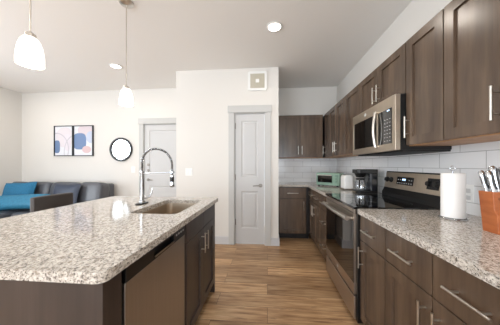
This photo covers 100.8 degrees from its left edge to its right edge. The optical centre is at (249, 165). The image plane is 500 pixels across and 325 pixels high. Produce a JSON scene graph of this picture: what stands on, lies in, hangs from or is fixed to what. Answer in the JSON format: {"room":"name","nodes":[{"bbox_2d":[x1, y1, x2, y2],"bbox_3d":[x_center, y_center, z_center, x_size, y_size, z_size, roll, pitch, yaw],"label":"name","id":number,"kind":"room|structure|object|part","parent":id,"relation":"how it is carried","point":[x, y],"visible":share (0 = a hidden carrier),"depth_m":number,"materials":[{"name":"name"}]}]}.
{"room":"kitchen","nodes":[
{"label":"kitchen","id":0,"kind":"room"},
{"bbox_2d":[0,87,21,195],"bbox_3d":[-5.124,-0.140,0.641,0.120,2.740,7.620,0,0,5],"label":"wall","id":1,"kind":"structure","parent":0,"point":[10,100],"depth_m":4.12,"materials":[{"name":"white paint"}]},
{"bbox_2d":[22,88,175,195],"bbox_3d":[-2.873,-0.140,4.215,3.767,2.740,0.120,0,0,5],"label":"wall","id":2,"kind":"structure","parent":0,"point":[42,111],"depth_m":4.18,"materials":[{"name":"white paint"}]},
{"bbox_2d":[54,126,72,155],"bbox_3d":[-3.793,-0.502,4.215,0.415,0.615,0.030,0,0,5],"label":"framed print","id":3,"kind":"object","parent":2,"relation":"attached to","point":[63,135],"visible":1,"depth_m":4.21},
{"bbox_2d":[73,125,93,155],"bbox_3d":[-3.364,-0.502,4.179,0.425,0.615,0.030,0,0,5],"label":"framed print","id":4,"kind":"object","parent":2,"relation":"attached to","point":[83,135],"visible":1,"depth_m":4.18},
{"bbox_2d":[109,138,132,160],"bbox_3d":[-2.565,-0.320,4.112,0.472,0.472,0.033,0,0,5],"label":"wall mirror","id":5,"kind":"object","parent":2,"relation":"attached to","point":[121,149],"visible":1,"depth_m":4.11,"materials":[{"name":"clear glass"}]},
{"bbox_2d":[112,139,129,159],"bbox_3d":[-2.564,-0.320,4.121,0.404,0.404,0.008,0,0,5],"label":"mirror glass","id":6,"kind":"object","parent":5,"relation":"attached to","point":[120,147],"depth_m":4.11,"materials":[{"name":"white"}]},
{"bbox_2d":[138,118,175,195],"bbox_3d":[-1.648,0.150,4.089,1.104,2.160,0.126,0,0,5],"label":"trim","id":7,"kind":"structure","parent":2,"relation":"attached to","point":[142,122],"depth_m":4.07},
{"bbox_2d":[145,124,175,196],"bbox_3d":[-1.648,0.206,4.057,0.887,2.024,0.096,0,0,5],"label":"door","id":8,"kind":"structure","parent":2,"relation":"in","point":[163,137],"depth_m":4.08,"materials":[{"name":"paint"}]},
{"bbox_2d":[0,0,411,92],"bbox_3d":[-1.863,-1.550,0.398,6.660,0.080,7.920,0,0,5],"label":"ceiling","id":9,"kind":"structure","parent":0,"point":[319,42],"depth_m":2.48,"materials":[{"name":"white paint"}]},
{"bbox_2d":[14,0,44,69],"bbox_3d":[-1.216,-1.033,1.146,0.124,0.952,0.124,0,0,5],"label":"pendant lamp","id":10,"kind":"object","parent":9,"relation":"hanging from","point":[28,53],"visible":1,"depth_m":1.12,"materials":[{"name":"white glass"}]},
{"bbox_3d":[-1.216,-0.634,1.146,0.117,0.155,0.117,0,0,5],"label":"lamp shade","id":11,"kind":"part","parent":10,"relation":"part of","materials":[{"name":"white glass"}]},
{"bbox_3d":[-1.216,-1.106,1.146,0.008,0.768,0.008,0,0,5],"label":"rod","id":12,"kind":"part","parent":10,"relation":"part of","materials":[{"name":"silver metal"}]},
{"bbox_2d":[109,63,122,68],"bbox_3d":[-2.034,-1.505,3.138,0.180,0.009,0.180,0,0,5],"label":"recessed light","id":13,"kind":"object","parent":9,"relation":"in","point":[113,65],"visible":1,"depth_m":3.13,"materials":[{"name":"white plastic"}]},
{"bbox_2d":[118,0,133,106],"bbox_3d":[-1.144,-1.035,1.915,0.124,0.950,0.124,0,0,5],"label":"pendant lamp","id":14,"kind":"object","parent":9,"relation":"hanging from","point":[125,97],"visible":1,"depth_m":1.90,"materials":[{"name":"white glass"}]},
{"bbox_3d":[-1.144,-1.107,1.915,0.008,0.765,0.008,0,0,5],"label":"rod","id":15,"kind":"part","parent":14,"relation":"part of","materials":[{"name":"silver metal"}]},
{"bbox_3d":[-1.144,-0.637,1.915,0.117,0.155,0.117,0,0,5],"label":"lamp shade","id":16,"kind":"part","parent":14,"relation":"part of","materials":[{"name":"white glass"}]},
{"bbox_2d":[266,21,282,31],"bbox_3d":[0.266,-1.505,2.248,0.180,0.009,0.180,0,0,5],"label":"recessed light","id":17,"kind":"object","parent":9,"relation":"in","point":[274,26],"visible":1,"depth_m":2.24,"materials":[{"name":"white plastic"}]},
{"bbox_2d":[176,67,278,237],"bbox_3d":[-0.329,-0.140,3.741,1.623,2.740,1.000,0,0,5],"label":"wall","id":18,"kind":"structure","parent":0,"point":[203,97],"depth_m":3.26,"materials":[{"name":"white paint"}]},
{"bbox_2d":[185,168,191,175],"bbox_3d":[-0.971,0.100,3.288,0.115,0.120,0.010,0,0,5],"label":"light switch","id":19,"kind":"object","parent":18,"relation":"attached to","point":[188,171],"visible":1,"depth_m":3.29,"materials":[{"name":"white plastic"}]},
{"bbox_2d":[215,236,278,245],"bbox_3d":[-0.357,1.170,3.333,1.637,0.120,0.217,0,0,5],"label":"baseboard","id":20,"kind":"structure","parent":18,"relation":"attached to","point":[218,239],"depth_m":3.23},
{"bbox_2d":[235,114,263,243],"bbox_3d":[-0.008,0.206,3.217,0.457,2.024,0.096,0,0,5],"label":"door","id":21,"kind":"structure","parent":18,"relation":"in","point":[249,128],"depth_m":3.23,"materials":[{"name":"paint"}]},
{"bbox_2d":[228,105,271,245],"bbox_3d":[-0.003,0.150,3.249,0.680,2.160,0.126,0,0,5],"label":"trim","id":22,"kind":"structure","parent":18,"relation":"attached to","point":[241,109],"depth_m":3.19,"materials":[{"name":"white wood"}]},
{"bbox_2d":[248,71,266,90],"bbox_3d":[0.114,-1.302,3.186,0.294,0.295,0.029,0,0,5],"label":"air vent","id":23,"kind":"object","parent":18,"relation":"in","point":[257,80],"visible":1,"depth_m":3.18,"materials":[{"name":"white plastic"}]},
{"bbox_3d":[0.114,-1.302,3.178,0.218,0.219,0.004,0,0,5],"label":"panel","id":24,"kind":"part","parent":23,"relation":"part of","materials":[{"name":"beige plastic"}]},
{"bbox_2d":[195,234,363,324],"bbox_3d":[-1.863,1.255,0.398,6.660,0.050,7.920,0,0,5],"label":"floor","id":25,"kind":"structure","parent":0,"point":[288,283],"depth_m":2.07,"materials":[{"name":"brown wood"}]},
{"bbox_2d":[30,193,72,212],"bbox_3d":[-1.652,0.749,1.876,0.383,0.964,0.350,0,0,5],"label":"counter stool","id":26,"kind":"object","parent":25,"relation":"on","point":[39,203],"visible":0.2,"depth_m":1.87,"materials":[{"name":"brown wood"}]},
{"bbox_2d":[0,181,113,218],"bbox_3d":[-3.737,0.714,3.295,2.100,0.831,1.740,0,0,5],"label":"sectional sofa","id":27,"kind":"object","parent":25,"relation":"on","point":[88,191],"visible":0.32,"depth_m":3.71,"materials":[{"name":"grey leather"}]},
{"bbox_2d":[0,209,29,218],"bbox_3d":[-4.191,0.853,3.142,0.660,0.215,1.360,0,0,5],"label":"seat cushion","id":28,"kind":"object","parent":27,"relation":"on","point":[3,213],"depth_m":3.36,"materials":[{"name":"grey fabric"}]},
{"bbox_2d":[2,182,36,195],"bbox_3d":[-4.125,0.495,3.688,0.640,0.415,0.186,0,0,5],"label":"throw pillow","id":29,"kind":"object","parent":27,"relation":"on","point":[29,187],"visible":0.55,"depth_m":3.65,"materials":[{"name":"teal fabric"}]},
{"bbox_2d":[11,210,29,215],"bbox_3d":[-3.519,0.853,3.502,0.600,0.215,0.530,0,0,5],"label":"seat cushion","id":30,"kind":"object","parent":27,"relation":"on","point":[26,211],"depth_m":3.31,"materials":[{"name":"grey fabric"}]},
{"bbox_2d":[0,194,49,209],"bbox_3d":[-3.856,0.605,3.435,0.989,0.265,0.224,0,0,2],"label":"throw pillow","id":31,"kind":"object","parent":27,"relation":"on","point":[7,202],"visible":0.73,"depth_m":3.36,"materials":[{"name":"teal fabric"}]},
{"bbox_2d":[34,182,53,193],"bbox_3d":[-3.941,0.547,3.889,0.555,0.499,0.302,0,0,5],"label":"cushion","id":32,"kind":"object","parent":27,"relation":"on","point":[42,187],"depth_m":3.78,"materials":[{"name":"grey leather"}]},
{"bbox_2d":[50,182,80,194],"bbox_3d":[-3.383,0.547,3.842,0.555,0.499,0.302,0,0,5],"label":"cushion","id":33,"kind":"object","parent":27,"relation":"on","point":[52,185],"depth_m":3.77,"materials":[{"name":"grey fabric"}]},
{"bbox_2d":[53,184,80,203],"bbox_3d":[-3.229,0.530,3.613,0.500,0.408,0.154,0,0,5],"label":"throw pillow","id":34,"kind":"object","parent":27,"relation":"on","point":[58,188],"visible":0.47,"depth_m":3.60,"materials":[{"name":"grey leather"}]},
{"bbox_2d":[77,182,108,202],"bbox_3d":[-2.872,0.547,3.799,0.460,0.499,0.302,0,0,5],"label":"cushion","id":35,"kind":"object","parent":27,"relation":"on","point":[88,191],"depth_m":3.70,"materials":[{"name":"grey leather"}]},
{"bbox_3d":[-3.664,0.647,4.071,2.015,0.605,0.180,0,0,5],"label":"frame","id":36,"kind":"part","parent":27,"relation":"part of","materials":[{"name":"grey fabric"}]},
{"bbox_2d":[0,204,214,324],"bbox_3d":[-0.724,0.790,1.364,0.648,0.879,1.387,0,0,5],"label":"base cabinet","id":37,"kind":"object","parent":25,"relation":"on","point":[21,302],"visible":0.17,"depth_m":0.66,"materials":[{"name":"brown wood"}]},
{"bbox_3d":[-0.769,0.790,0.714,0.628,0.879,0.085,0,0,5],"label":"panel","id":38,"kind":"part","parent":37,"relation":"part of","materials":[{"name":"brown wood"}]},
{"bbox_2d":[0,196,217,283],"bbox_3d":[-0.920,0.333,1.375,1.105,0.033,1.453,0,0,5],"label":"countertop","id":39,"kind":"structure","parent":37,"relation":"on","point":[89,242],"depth_m":0.92,"materials":[{"name":"stone"}]},
{"bbox_2d":[135,147,174,204],"bbox_3d":[-0.783,0.082,1.707,0.296,0.468,0.152,0,0,5],"label":"spring faucet","id":40,"kind":"object","parent":39,"relation":"on","point":[142,201],"visible":1,"depth_m":1.71,"materials":[{"name":"silver metal"}]},
{"bbox_3d":[-0.773,0.060,1.724,0.243,0.021,0.011,0,0,-4],"label":"docking arm","id":41,"kind":"part","parent":40,"relation":"part of","materials":[{"name":"silver metal"}]},
{"bbox_2d":[140,203,195,213],"bbox_3d":[-0.622,0.455,1.639,0.359,0.210,0.586,0,0,5],"label":"sink","id":42,"kind":"object","parent":39,"relation":"in","point":[169,208],"visible":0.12,"depth_m":1.92,"materials":[{"name":"silver metal"}]},
{"bbox_3d":[-0.657,0.790,2.044,0.628,0.879,0.020,0,0,5],"label":"panel","id":43,"kind":"part","parent":37,"relation":"part of","materials":[{"name":"brown wood"}]},
{"bbox_2d":[122,226,184,324],"bbox_3d":[-0.729,0.792,1.043,0.612,0.876,0.567,0,0,5],"label":"dishwasher","id":44,"kind":"object","parent":25,"relation":"on","point":[153,286],"visible":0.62,"depth_m":0.98,"materials":[{"name":"silver metal"}]},
{"bbox_3d":[-0.425,0.415,1.039,0.004,0.006,0.190,0,0,5],"label":"pocket handle","id":45,"kind":"part","parent":44,"relation":"part of","materials":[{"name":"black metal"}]},
{"bbox_2d":[185,205,213,324],"bbox_3d":[-0.668,0.791,1.681,0.663,0.878,0.702,0,0,5],"label":"base cabinet","id":46,"kind":"object","parent":25,"relation":"on","point":[199,232],"visible":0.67,"depth_m":1.56,"materials":[{"name":"brown wood"}]},
{"bbox_3d":[-0.397,0.428,1.480,0.019,0.127,0.336,0,0,5],"label":"false drawer","id":47,"kind":"part","parent":46,"relation":"part of","materials":[{"name":"brown wood"}]},
{"bbox_3d":[-0.397,0.810,1.480,0.019,0.624,0.336,0,0,5],"label":"door","id":48,"kind":"part","parent":46,"relation":"part of","materials":[{"name":"brown wood"}]},
{"bbox_3d":[-0.359,0.600,1.608,0.036,0.150,0.010,0,0,5],"label":"handle","id":49,"kind":"part","parent":46,"relation":"part of","materials":[{"name":"silver metal"}]},
{"bbox_3d":[-0.368,0.428,1.827,0.019,0.127,0.350,0,0,5],"label":"false drawer","id":50,"kind":"part","parent":46,"relation":"part of","materials":[{"name":"brown wood"}]},
{"bbox_3d":[-0.368,0.810,1.827,0.019,0.624,0.350,0,0,5],"label":"door","id":51,"kind":"part","parent":46,"relation":"part of","materials":[{"name":"brown wood"}]},
{"bbox_2d":[279,187,309,237],"bbox_3d":[0.746,0.791,3.703,0.522,0.878,0.636,0,0,5],"label":"base cabinet","id":52,"kind":"object","parent":25,"relation":"on","point":[294,202],"visible":0.95,"depth_m":3.43,"materials":[{"name":"brown wood"}]},
{"bbox_3d":[0.707,0.454,3.432,0.437,0.177,0.019,0,0,5],"label":"drawer","id":53,"kind":"part","parent":52,"relation":"part of","materials":[{"name":"brown wood"}]},
{"bbox_3d":[0.707,0.835,3.432,0.437,0.574,0.019,0,0,5],"label":"door","id":54,"kind":"part","parent":52,"relation":"part of","materials":[{"name":"brown wood"}]},
{"bbox_2d":[308,188,319,250],"bbox_3d":[1.234,0.791,3.003,0.666,0.878,0.687,0,0,5],"label":"base cabinet","id":55,"kind":"object","parent":25,"relation":"on","point":[314,196],"visible":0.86,"depth_m":2.96,"materials":[{"name":"brown wood"}]},
{"bbox_3d":[0.960,0.454,3.191,0.019,0.177,0.324,0,0,5],"label":"drawer","id":56,"kind":"part","parent":55,"relation":"part of","materials":[{"name":"brown wood"}]},
{"bbox_3d":[0.960,0.835,3.191,0.019,0.574,0.324,0,0,5],"label":"door","id":57,"kind":"part","parent":55,"relation":"part of","materials":[{"name":"brown wood"}]},
{"bbox_3d":[0.932,0.454,2.862,0.019,0.177,0.324,0,0,5],"label":"drawer","id":58,"kind":"part","parent":55,"relation":"part of","materials":[{"name":"brown wood"}]},
{"bbox_3d":[0.932,0.835,2.862,0.019,0.574,0.324,0,0,5],"label":"door","id":59,"kind":"part","parent":55,"relation":"part of","materials":[{"name":"brown wood"}]},
{"bbox_2d":[279,182,381,196],"bbox_3d":[1.008,0.334,3.145,1.137,0.035,1.704,0,0,5],"label":"countertop","id":60,"kind":"structure","parent":55,"relation":"on","point":[322,189],"depth_m":2.99,"materials":[{"name":"stone"}]},
{"bbox_2d":[316,172,343,186],"bbox_3d":[1.228,0.213,3.196,0.350,0.205,0.242,0,0,41],"label":"toaster oven","id":61,"kind":"object","parent":60,"relation":"on","point":[322,178],"visible":0.94,"depth_m":3.11,"materials":[{"name":"green metal"}]},
{"bbox_3d":[1.138,0.203,3.151,0.252,0.137,0.010,0,0,41],"label":"door","id":62,"kind":"part","parent":61,"relation":"part of","materials":[{"name":"green metal"}]},
{"bbox_3d":[1.139,0.203,3.152,0.220,0.103,0.005,0,0,41],"label":"door glass","id":63,"kind":"part","parent":61,"relation":"part of","materials":[{"name":"black glass"}]},
{"bbox_2d":[341,175,352,189],"bbox_3d":[1.279,0.218,2.745,0.110,0.195,0.165,0,0,5],"label":"toaster","id":64,"kind":"object","parent":60,"relation":"on","point":[346,180],"visible":0.98,"depth_m":2.67,"materials":[{"name":"white plastic"}]},
{"bbox_2d":[352,169,377,193],"bbox_3d":[1.323,0.179,2.389,0.243,0.274,0.196,0,0,5],"label":"coffee maker","id":65,"kind":"object","parent":60,"relation":"on","point":[370,176],"visible":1,"depth_m":2.32,"materials":[{"name":"black plastic"}]},
{"bbox_2d":[354,173,365,176],"bbox_3d":[1.281,0.112,2.401,0.130,0.046,0.130,0,0,5],"label":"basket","id":66,"kind":"object","parent":65,"relation":"on","point":[356,174],"depth_m":2.35,"materials":[{"name":"black plastic"}]},
{"bbox_3d":[1.396,0.188,2.397,0.090,0.195,0.170,0,0,5],"label":"water tank","id":67,"kind":"part","parent":65,"relation":"part of","materials":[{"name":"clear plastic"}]},
{"bbox_2d":[319,194,326,260],"bbox_3d":[1.189,0.791,2.465,0.666,0.878,0.387,0,0,5],"label":"base cabinet","id":68,"kind":"object","parent":25,"relation":"on","point":[322,220],"visible":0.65,"depth_m":2.52,"materials":[{"name":"brown wood"}]},
{"bbox_3d":[0.901,0.688,2.489,0.019,0.279,0.382,0,0,5],"label":"drawer","id":69,"kind":"part","parent":68,"relation":"part of","materials":[{"name":"brown wood"}]},
{"bbox_3d":[0.901,0.978,2.489,0.019,0.289,0.382,0,0,5],"label":"drawer","id":70,"kind":"part","parent":68,"relation":"part of","materials":[{"name":"brown wood"}]},
{"bbox_3d":[0.901,0.454,2.489,0.019,0.177,0.382,0,0,5],"label":"drawer","id":71,"kind":"part","parent":68,"relation":"part of","materials":[{"name":"brown wood"}]},
{"bbox_2d":[358,215,385,324],"bbox_3d":[1.094,0.791,1.340,0.666,0.878,0.322,0,0,5],"label":"base cabinet","id":72,"kind":"object","parent":25,"relation":"on","point":[372,235],"visible":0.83,"depth_m":1.37,"materials":[{"name":"brown wood"}]},
{"bbox_3d":[0.790,0.660,1.484,0.036,0.150,0.010,0,0,5],"label":"handle","id":73,"kind":"part","parent":72,"relation":"part of","materials":[{"name":"silver metal"}]},
{"bbox_3d":[0.780,0.454,1.366,0.036,0.010,0.162,0,0,5],"label":"handle","id":74,"kind":"part","parent":72,"relation":"part of","materials":[{"name":"silver metal"}]},
{"bbox_3d":[0.807,0.454,1.364,0.019,0.177,0.317,0,0,5],"label":"drawer","id":75,"kind":"part","parent":72,"relation":"part of","materials":[{"name":"brown wood"}]},
{"bbox_2d":[322,171,439,323],"bbox_3d":[1.106,0.644,1.889,0.728,1.171,0.764,0,0,5],"label":"range","id":76,"kind":"object","parent":25,"relation":"on","point":[401,190],"visible":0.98,"depth_m":1.75,"materials":[{"name":"silver metal"}]},
{"bbox_3d":[0.778,0.404,1.917,0.070,0.036,0.662,0,0,5],"label":"door handle","id":77,"kind":"part","parent":76,"relation":"part of","materials":[{"name":"silver metal"}]},
{"bbox_3d":[0.818,0.651,1.918,0.017,0.467,0.724,0,0,5],"label":"door glass","id":78,"kind":"part","parent":76,"relation":"part of","materials":[{"name":"black glass"}]},
{"bbox_3d":[0.821,1.069,1.921,0.019,0.171,0.734,0,0,5],"label":"storage drawer","id":79,"kind":"part","parent":76,"relation":"part of","materials":[{"name":"silver metal"}]},
{"bbox_3d":[0.821,0.665,1.921,0.019,0.606,0.738,0,0,5],"label":"oven door","id":80,"kind":"part","parent":76,"relation":"part of","materials":[{"name":"black glass"}]},
{"bbox_3d":[0.823,0.343,1.921,0.015,0.031,0.734,0,0,5],"label":"trim","id":81,"kind":"part","parent":76,"relation":"part of","materials":[{"name":"silver metal"}]},
{"bbox_2d":[325,193,439,209],"bbox_3d":[1.100,0.316,1.889,0.595,0.018,0.764,0,0,5],"label":"cooktop","id":82,"kind":"object","parent":76,"relation":"in","point":[384,200],"depth_m":1.73,"materials":[{"name":"black glass"}]},
{"bbox_3d":[1.399,0.143,1.624,0.032,0.055,0.054,0,0,5],"label":"knob","id":83,"kind":"part","parent":76,"relation":"part of","materials":[{"name":"black plastic"}]},
{"bbox_3d":[1.406,0.143,1.588,0.016,0.087,0.120,0,0,5],"label":"knob plate","id":84,"kind":"part","parent":76,"relation":"part of","materials":[{"name":"black plastic"}]},
{"bbox_3d":[1.393,0.143,1.554,0.032,0.055,0.054,0,0,5],"label":"knob","id":85,"kind":"part","parent":76,"relation":"part of","materials":[{"name":"black plastic"}]},
{"bbox_2d":[385,229,499,324],"bbox_3d":[1.051,0.791,0.834,0.666,0.878,0.687,0,0,5],"label":"base cabinet","id":86,"kind":"object","parent":25,"relation":"on","point":[422,288],"visible":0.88,"depth_m":0.87,"materials":[{"name":"brown wood"}]},
{"bbox_3d":[0.752,0.454,1.031,0.036,0.010,0.172,0,0,5],"label":"handle","id":87,"kind":"part","parent":86,"relation":"part of","materials":[{"name":"silver metal"}]},
{"bbox_3d":[0.778,0.454,1.029,0.019,0.177,0.339,0,0,5],"label":"drawer","id":88,"kind":"part","parent":86,"relation":"part of","materials":[{"name":"brown wood"}]},
{"bbox_3d":[0.778,0.835,1.029,0.019,0.574,0.339,0,0,5],"label":"door","id":89,"kind":"part","parent":86,"relation":"part of","materials":[{"name":"brown wood"}]},
{"bbox_3d":[0.741,0.660,0.896,0.036,0.150,0.010,0,0,5],"label":"handle","id":90,"kind":"part","parent":86,"relation":"part of","materials":[{"name":"silver metal"}]},
{"bbox_2d":[358,209,499,288],"bbox_3d":[1.043,0.334,0.682,0.655,0.035,1.635,0,0,5],"label":"countertop","id":91,"kind":"structure","parent":86,"relation":"on","point":[465,245],"depth_m":0.94,"materials":[{"name":"stone"}]},
{"bbox_2d":[438,166,468,220],"bbox_3d":[1.213,0.158,1.238,0.131,0.316,0.131,0,0,5],"label":"paper towel holder","id":92,"kind":"object","parent":91,"relation":"on","point":[451,166],"visible":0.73,"depth_m":1.23,"materials":[{"name":"silver metal"}]},
{"bbox_2d":[440,173,465,218],"bbox_3d":[1.213,0.176,1.238,0.110,0.260,0.110,0,0,5],"label":"paper towel roll","id":93,"kind":"object","parent":92,"relation":"on","point":[452,185],"visible":1,"depth_m":1.20,"materials":[{"name":"white paper"}]},
{"bbox_2d":[478,190,499,234],"bbox_3d":[1.189,0.220,0.985,0.105,0.192,0.092,0,0,5],"label":"knife block","id":94,"kind":"object","parent":91,"relation":"on","point":[489,202],"visible":0.97,"depth_m":0.98,"materials":[{"name":"brown wood"}]},
{"bbox_2d":[478,170,489,190],"bbox_3d":[1.151,0.078,1.018,0.024,0.109,0.044,0,0,-14],"label":"kitchen knife","id":95,"kind":"object","parent":94,"relation":"on","point":[481,174],"visible":0.95,"depth_m":1.01,"materials":[{"name":"silver metal"}]},
{"bbox_2d":[485,170,497,191],"bbox_3d":[1.148,0.078,0.986,0.024,0.109,0.044,0,0,-14],"label":"kitchen knife","id":96,"kind":"object","parent":94,"relation":"on","point":[489,175],"visible":1,"depth_m":0.98,"materials":[{"name":"silver metal"}]},
{"bbox_2d":[488,166,499,191],"bbox_3d":[1.177,0.066,0.996,0.027,0.132,0.045,0,0,-10],"label":"kitchen knife","id":97,"kind":"object","parent":94,"relation":"on","point":[493,169],"visible":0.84,"depth_m":0.99,"materials":[{"name":"silver metal"}]},
{"bbox_3d":[0.734,0.660,0.819,0.036,0.150,0.010,0,0,5],"label":"handle","id":98,"kind":"part","parent":86,"relation":"part of","materials":[{"name":"silver metal"}]},
{"bbox_3d":[0.750,0.835,0.686,0.019,0.574,0.337,0,0,5],"label":"door","id":99,"kind":"part","parent":86,"relation":"part of","materials":[{"name":"brown wood"}]},
{"bbox_3d":[0.750,0.454,0.686,0.019,0.177,0.337,0,0,5],"label":"drawer","id":100,"kind":"part","parent":86,"relation":"part of","materials":[{"name":"brown wood"}]},
{"bbox_3d":[0.723,0.454,0.688,0.036,0.010,0.172,0,0,5],"label":"handle","id":101,"kind":"part","parent":86,"relation":"part of","materials":[{"name":"silver metal"}]},
{"bbox_2d":[279,87,336,115],"bbox_3d":[1.089,-0.140,4.063,1.150,2.740,0.120,0,0,5],"label":"wall","id":102,"kind":"structure","parent":0,"point":[309,100],"depth_m":4.00,"materials":[{"name":"white paint"}]},
{"bbox_2d":[279,115,322,157],"bbox_3d":[0.900,-0.520,3.826,0.807,0.760,0.366,0,0,5],"label":"upper cabinet","id":103,"kind":"object","parent":102,"relation":"attached to","point":[300,136],"visible":0.93,"depth_m":3.68,"materials":[{"name":"brown wood"}]},
{"bbox_3d":[0.694,-0.521,3.704,0.387,0.752,0.019,0,0,5],"label":"door","id":104,"kind":"part","parent":103,"relation":"part of","materials":[{"name":"brown wood"}]},
{"bbox_3d":[1.086,-0.521,3.671,0.388,0.752,0.019,0,0,5],"label":"door","id":105,"kind":"part","parent":103,"relation":"part of","materials":[{"name":"brown wood"}]},
{"bbox_2d":[279,158,335,181],"bbox_3d":[1.080,0.073,3.999,1.140,0.486,0.008,0,0,5],"label":"backsplash","id":106,"kind":"structure","parent":102,"relation":"attached to","point":[290,169],"depth_m":4.00,"materials":[{"name":"tile"}]},
{"bbox_2d":[337,0,451,188],"bbox_3d":[1.395,-0.140,0.124,0.120,2.740,7.920,0,0,5],"label":"wall","id":107,"kind":"structure","parent":0,"point":[417,13],"depth_m":2.17,"materials":[{"name":"white paint"}]},
{"bbox_2d":[323,111,342,157],"bbox_3d":[1.449,-0.520,3.667,0.348,0.760,0.587,0,0,5],"label":"upper cabinet","id":108,"kind":"object","parent":107,"relation":"attached to","point":[326,116],"visible":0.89,"depth_m":3.57,"materials":[{"name":"brown wood"}]},
{"bbox_3d":[1.306,-0.521,3.513,0.019,0.752,0.250,0,0,5],"label":"door","id":109,"kind":"part","parent":108,"relation":"part of","materials":[{"name":"brown wood"}]},
{"bbox_2d":[329,97,357,156],"bbox_3d":[1.395,-0.520,3.025,0.348,0.760,0.697,0,0,5],"label":"upper cabinet","id":110,"kind":"object","parent":107,"relation":"attached to","point":[337,112],"visible":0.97,"depth_m":2.97,"materials":[{"name":"brown wood"}]},
{"bbox_3d":[1.281,-0.521,3.209,0.019,0.752,0.343,0,0,5],"label":"door","id":111,"kind":"part","parent":110,"relation":"part of","materials":[{"name":"brown wood"}]},
{"bbox_3d":[1.252,-0.521,2.862,0.019,0.752,0.343,0,0,5],"label":"door","id":112,"kind":"part","parent":110,"relation":"part of","materials":[{"name":"brown wood"}]},
{"bbox_3d":[1.422,-0.142,3.022,0.288,0.005,0.694,0,0,5],"label":"panel","id":113,"kind":"part","parent":110,"relation":"part of","materials":[{"name":"brown wood"}]},
{"bbox_2d":[345,84,358,154],"bbox_3d":[1.348,-0.520,2.464,0.348,0.760,0.423,0,0,5],"label":"upper cabinet","id":114,"kind":"object","parent":107,"relation":"attached to","point":[352,98],"visible":0.22,"depth_m":2.52,"materials":[{"name":"brown wood"}]},
{"bbox_2d":[359,42,405,113],"bbox_3d":[1.298,-0.712,1.870,0.348,0.376,0.759,0,0,5],"label":"upper cabinet","id":115,"kind":"object","parent":107,"relation":"attached to","point":[388,79],"visible":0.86,"depth_m":1.78,"materials":[{"name":"brown wood"}]},
{"bbox_3d":[1.185,-0.713,2.070,0.019,0.368,0.374,0,0,5],"label":"door","id":116,"kind":"part","parent":115,"relation":"part of","materials":[{"name":"brown wood"}]},
{"bbox_3d":[1.140,-0.645,1.848,0.036,0.150,0.010,0,0,5],"label":"handle","id":117,"kind":"part","parent":115,"relation":"part of","materials":[{"name":"silver metal"}]},
{"bbox_3d":[1.153,-0.713,1.691,0.019,0.368,0.374,0,0,5],"label":"door","id":118,"kind":"part","parent":115,"relation":"part of","materials":[{"name":"brown wood"}]},
{"bbox_2d":[353,94,451,155],"bbox_3d":[1.261,-0.314,1.874,0.422,0.423,0.762,0,0,5],"label":"microwave","id":119,"kind":"object","parent":115,"relation":"attached to","point":[378,130],"visible":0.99,"depth_m":1.66,"materials":[{"name":"silver metal"}]},
{"bbox_3d":[1.061,-0.305,1.765,0.042,0.314,0.024,0,0,5],"label":"door handle","id":120,"kind":"part","parent":119,"relation":"part of","materials":[{"name":"silver metal"}]},
{"bbox_3d":[1.109,-0.319,1.887,0.035,0.412,0.762,0,0,5],"label":"frame","id":121,"kind":"part","parent":119,"relation":"part of","materials":[{"name":"silver metal"}]},
{"bbox_3d":[1.089,-0.311,1.649,0.032,0.298,0.201,0,0,5],"label":"control panel","id":122,"kind":"part","parent":119,"relation":"part of","materials":[{"name":"black glass"}]},
{"bbox_3d":[1.309,-0.108,1.869,0.325,0.013,0.745,0,0,5],"label":"vent panel","id":123,"kind":"part","parent":119,"relation":"part of","materials":[{"name":"metal"}]},
{"bbox_2d":[336,141,499,216],"bbox_3d":[1.480,0.073,1.897,0.008,0.486,4.130,0,0,5],"label":"backsplash","id":124,"kind":"structure","parent":107,"relation":"attached to","point":[469,159],"depth_m":1.56,"materials":[{"name":"tile"}]},
{"bbox_2d":[404,9,499,145],"bbox_3d":[1.252,-0.520,1.328,0.348,0.760,0.319,0,0,5],"label":"upper cabinet","id":125,"kind":"object","parent":107,"relation":"attached to","point":[424,120],"visible":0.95,"depth_m":1.32,"materials":[{"name":"brown wood"}]},
{"bbox_3d":[1.107,-0.272,1.465,0.036,0.150,0.010,0,0,5],"label":"handle","id":126,"kind":"part","parent":125,"relation":"part of","materials":[{"name":"silver metal"}]},
{"bbox_3d":[1.124,-0.521,1.339,0.019,0.752,0.314,0,0,5],"label":"door","id":127,"kind":"part","parent":125,"relation":"part of","materials":[{"name":"brown wood"}]},
{"bbox_3d":[1.280,-0.142,1.325,0.288,0.005,0.316,0,0,5],"label":"panel","id":128,"kind":"part","parent":125,"relation":"part of","materials":[{"name":"brown wood"}]},
{"bbox_2d":[466,184,473,202],"bbox_3d":[1.427,0.180,1.355,0.005,0.115,0.075,0,0,5],"label":"wall outlet","id":129,"kind":"object","parent":107,"relation":"attached to","point":[469,188],"visible":0.57,"depth_m":1.34,"materials":[{"name":"white plastic"}]},
{"bbox_2d":[444,0,499,140],"bbox_3d":[1.212,-0.520,0.845,0.348,0.760,0.645,0,0,5],"label":"upper cabinet","id":130,"kind":"object","parent":107,"relation":"attached to","point":[471,27],"visible":1,"depth_m":1.03,"materials":[{"name":"brown wood"}]},
{"bbox_3d":[1.239,-0.142,0.842,0.288,0.005,0.642,0,0,5],"label":"panel","id":131,"kind":"part","parent":130,"relation":"part of","materials":[{"name":"brown wood"}]},
{"bbox_3d":[1.060,-0.272,0.899,0.036,0.150,0.010,0,0,5],"label":"handle","id":132,"kind":"part","parent":130,"relation":"part of","materials":[{"name":"silver metal"}]}
]}

